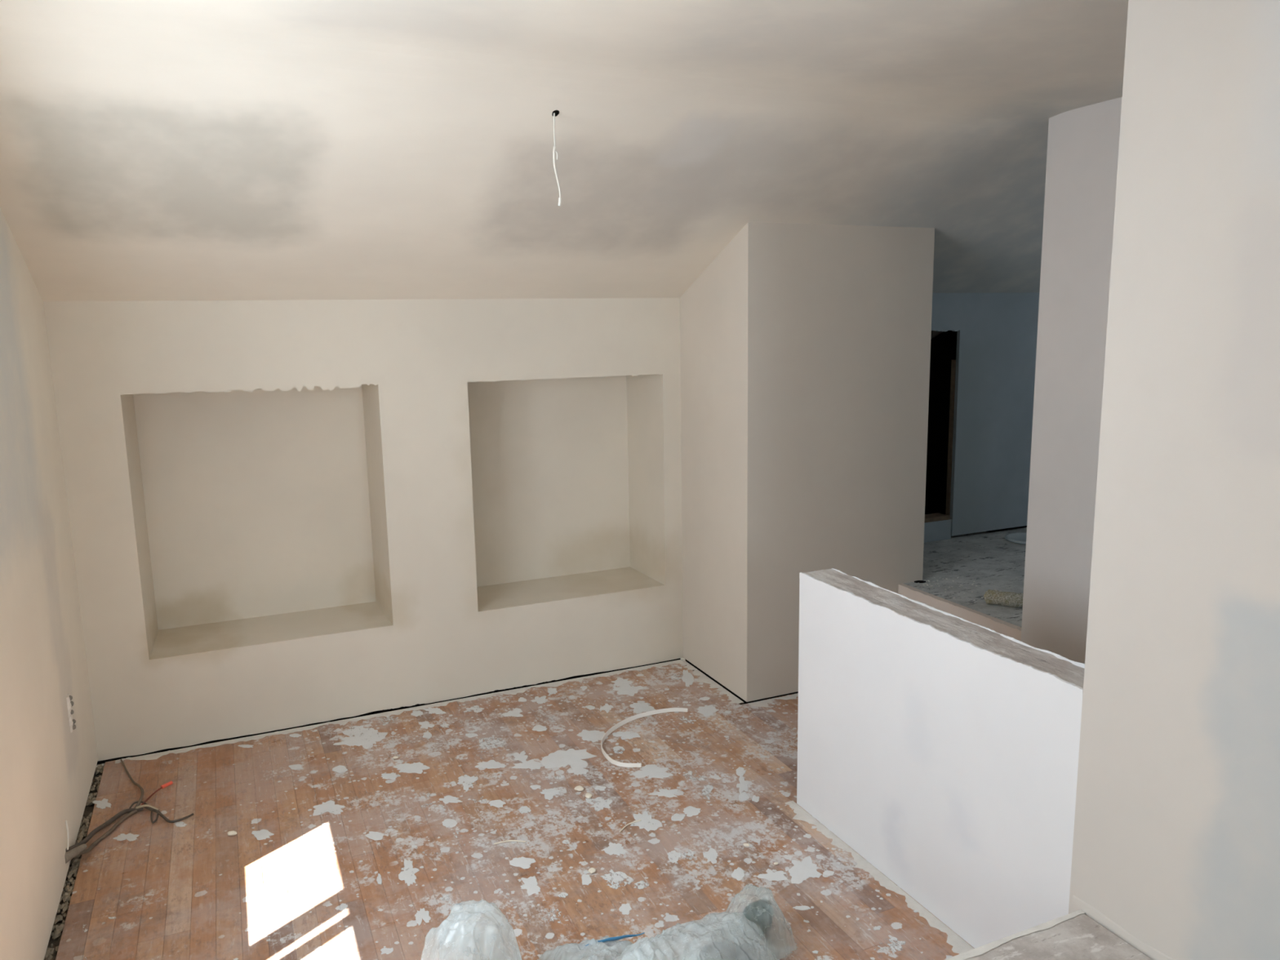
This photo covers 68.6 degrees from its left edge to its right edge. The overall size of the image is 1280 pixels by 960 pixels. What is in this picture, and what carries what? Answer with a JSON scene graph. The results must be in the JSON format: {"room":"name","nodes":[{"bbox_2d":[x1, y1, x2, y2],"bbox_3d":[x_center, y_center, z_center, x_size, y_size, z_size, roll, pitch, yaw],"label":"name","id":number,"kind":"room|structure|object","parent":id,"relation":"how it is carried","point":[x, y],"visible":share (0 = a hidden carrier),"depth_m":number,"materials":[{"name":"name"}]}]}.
{"room":"attic under renovation","nodes":[
{"label":"attic under renovation","id":0,"kind":"room"},
{"bbox_2d":[0,207,97,959],"bbox_3d":[-0.730,0.436,0.279,0.080,2.346,6.973,-5,10,-24],"label":"wall","id":1,"kind":"structure","parent":0,"point":[47,770],"depth_m":2.75,"materials":[{"name":"paint"}]},
{"bbox_2d":[65,820,69,849],"bbox_3d":[-1.764,1.093,2.889,0.010,0.084,0.035,-5,10,-24],"label":"wire","id":2,"kind":"object","parent":1,"relation":"attached to","point":[66,823],"visible":1,"depth_m":2.88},
{"bbox_2d":[66,693,75,733],"bbox_3d":[-1.902,0.779,3.137,0.016,0.124,0.051,-5,10,-24],"label":"wall socket","id":3,"kind":"object","parent":1,"relation":"attached to","point":[69,704],"visible":1,"depth_m":3.13,"materials":[{"name":"paint"}]},
{"bbox_2d":[44,657,974,959],"bbox_3d":[1.764,1.373,1.795,5.770,0.077,7.593,-5,10,-24],"label":"floor","id":4,"kind":"structure","parent":0,"point":[342,848],"depth_m":3.05,"materials":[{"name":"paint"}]},
{"bbox_2d":[64,759,193,863],"bbox_3d":[-1.734,1.104,3.292,0.338,0.081,0.829,-4,10,-17],"label":"electrical cable","id":5,"kind":"object","parent":4,"relation":"on","point":[79,848],"visible":0.98,"depth_m":3.18,"materials":[{"name":"grey plastic"}]},
{"bbox_2d":[227,831,236,835],"bbox_3d":[-1.346,1.166,3.094,0.027,0.012,0.027,-7,11,-31],"label":"chip","id":6,"kind":"object","parent":4,"relation":"on","point":[229,833],"visible":1,"depth_m":3.09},
{"bbox_2d":[420,899,521,959],"bbox_3d":[-0.409,1.160,2.253,0.306,0.270,0.264,-5,10,-24],"label":"plastic bag","id":7,"kind":"object","parent":4,"relation":"on","point":[462,935],"visible":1,"depth_m":2.21,"materials":[{"name":"white"}]},
{"bbox_2d":[493,840,525,844],"bbox_3d":[-0.419,1.166,3.021,0.101,0.004,0.016,-2,10,-6],"label":"splinter","id":8,"kind":"object","parent":4,"relation":"on","point":[507,840],"visible":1,"depth_m":3.02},
{"bbox_2d":[573,785,583,791],"bbox_3d":[-0.217,1.103,3.351,0.033,0.013,0.030,-10,13,-43],"label":"chip","id":9,"kind":"object","parent":4,"relation":"on","point":[579,788],"visible":1,"depth_m":3.35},
{"bbox_2d":[585,792,591,798],"bbox_3d":[-0.182,1.111,3.301,0.026,0.012,0.027,4,11,28],"label":"chip","id":10,"kind":"object","parent":4,"relation":"on","point":[588,795],"visible":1,"depth_m":3.29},
{"bbox_2d":[588,867,595,873],"bbox_3d":[-0.146,1.188,2.850,0.022,0.010,0.023,-8,12,-36],"label":"chip","id":11,"kind":"object","parent":4,"relation":"on","point":[591,870],"visible":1,"depth_m":2.85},
{"bbox_2d":[619,819,640,832],"bbox_3d":[-0.036,1.145,3.108,0.016,0.004,0.101,8,13,44],"label":"splinter","id":12,"kind":"object","parent":4,"relation":"on","point":[623,828],"visible":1,"depth_m":3.11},
{"bbox_2d":[600,707,688,767],"bbox_3d":[-0.005,1.021,3.797,0.232,0.018,0.571,3,10,22],"label":"strip","id":13,"kind":"object","parent":4,"relation":"on","point":[618,725],"visible":1,"depth_m":3.88,"materials":[{"name":"white plastic"}]},
{"bbox_2d":[537,884,796,959],"bbox_3d":[0.098,1.186,2.366,0.687,0.165,0.402,-4,10,-15],"label":"plastic bag","id":14,"kind":"object","parent":4,"relation":"on","point":[724,935],"visible":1,"depth_m":2.34,"materials":[{"name":"white"}]},
{"bbox_2d":[43,292,1039,760],"bbox_3d":[0.211,-0.113,5.024,5.570,1.960,1.040,-5,10,-24],"label":"wall","id":15,"kind":"structure","parent":0,"point":[283,514],"depth_m":4.09,"materials":[{"name":"paint"}]},
{"bbox_2d":[96,657,680,764],"bbox_3d":[-0.968,0.962,4.168,2.555,0.105,0.015,-5,10,-24],"label":"trim","id":16,"kind":"structure","parent":15,"relation":"attached to","point":[599,673],"depth_m":4.08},
{"bbox_2d":[924,512,950,522],"bbox_3d":[1.433,0.226,5.116,0.578,0.022,0.092,-5,10,-24],"label":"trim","id":17,"kind":"structure","parent":15,"relation":"attached to","point":[936,517],"depth_m":5.17,"materials":[{"name":"brown wood"}]},
{"bbox_2d":[945,360,955,515],"bbox_3d":[1.705,-0.218,5.147,0.005,0.878,0.028,-5,10,-24],"label":"trim","id":18,"kind":"structure","parent":15,"relation":"attached to","point":[953,362],"depth_m":5.14,"materials":[{"name":"brown wood"}]},
{"bbox_2d":[0,0,1128,339],"bbox_3d":[1.820,-0.575,1.190,5.870,0.966,8.223,-5,10,-24],"label":"ceiling","id":19,"kind":"structure","parent":0,"point":[151,150],"depth_m":2.87,"materials":[{"name":"paint"}]},
{"bbox_2d":[551,110,561,206],"bbox_3d":[-0.253,-0.981,2.860,0.023,0.283,0.027,-1,10,1],"label":"cable","id":20,"kind":"object","parent":19,"relation":"hanging from","point":[555,113],"visible":1,"depth_m":2.85,"materials":[{"name":"white plastic"}]},
{"bbox_2d":[680,222,934,702],"bbox_3d":[0.755,-0.120,4.396,0.950,2.036,0.628,-5,10,-24],"label":"wall","id":21,"kind":"structure","parent":0,"point":[805,348],"depth_m":4.09,"materials":[{"name":"paint"}]},
{"bbox_2d":[684,658,798,703],"bbox_3d":[0.768,0.898,4.567,0.918,0.032,0.606,-5,10,-24],"label":"trim","id":22,"kind":"structure","parent":21,"relation":"attached to","point":[686,660],"depth_m":4.22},
{"bbox_2d":[904,527,1026,626],"bbox_3d":[3.375,0.863,2.246,2.184,0.120,7.036,-5,10,-24],"label":"floor","id":23,"kind":"structure","parent":0,"point":[988,559],"depth_m":4.57,"materials":[{"name":"grey concrete"}]},
{"bbox_2d":[914,580,926,582],"bbox_3d":[1.302,0.472,4.358,0.060,0.012,0.018,-2,10,-7],"label":"debris","id":24,"kind":"object","parent":23,"relation":"on","point":[916,581],"visible":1,"depth_m":4.35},
{"bbox_2d":[912,577,1002,600],"bbox_3d":[1.441,0.490,4.264,0.303,0.007,0.366,-5,10,-24],"label":"crumbs","id":25,"kind":"object","parent":23,"relation":"on","point":[934,577],"visible":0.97,"depth_m":4.31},
{"bbox_2d":[983,589,1023,607],"bbox_3d":[1.569,0.505,3.984,0.202,0.062,0.064,4,11,27],"label":"roller cover","id":26,"kind":"object","parent":23,"relation":"on","point":[1010,599],"visible":0.78,"depth_m":3.97,"materials":[{"name":"beige fabric"}]},
{"bbox_2d":[1004,532,1026,544],"bbox_3d":[2.137,0.322,5.146,0.252,0.017,0.252,-5,10,-24],"label":"lid","id":27,"kind":"object","parent":23,"relation":"on","point":[1018,538],"visible":0.52,"depth_m":5.15,"materials":[{"name":"grey plastic"}]},
{"bbox_2d":[796,0,1279,959],"bbox_3d":[1.713,0.353,0.575,0.132,2.356,5.534,-5,10,-24],"label":"wall","id":28,"kind":"structure","parent":0,"point":[1176,842],"depth_m":1.90,"materials":[{"name":"paint"}]},
{"bbox_2d":[1071,895,1176,959],"bbox_3d":[1.305,1.071,1.487,0.003,0.031,1.500,-5,10,-24],"label":"trim","id":29,"kind":"structure","parent":28,"relation":"attached to","point":[1092,911],"depth_m":2.05,"materials":[{"name":"paint"}]},
{"bbox_2d":[944,909,1152,959],"bbox_3d":[1.474,1.492,0.009,0.949,0.307,4.377,-5,10,-24],"label":"floor","id":30,"kind":"structure","parent":0,"point":[1074,935],"depth_m":2.03,"materials":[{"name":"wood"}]},
{"bbox_2d":[1020,97,1122,663],"bbox_3d":[2.684,0.268,1.046,0.120,2.376,5.612,-5,10,-24],"label":"wall","id":31,"kind":"structure","parent":0,"point":[1083,142],"depth_m":3.37,"materials":[{"name":"paint"}]},
{"bbox_2d":[897,583,1021,640],"bbox_3d":[1.369,0.760,4.037,0.026,0.451,0.770,-5,10,-24],"label":"trim","id":32,"kind":"structure","parent":31,"relation":"attached to","point":[999,626],"depth_m":3.98,"materials":[{"name":"paint"}]}
]}

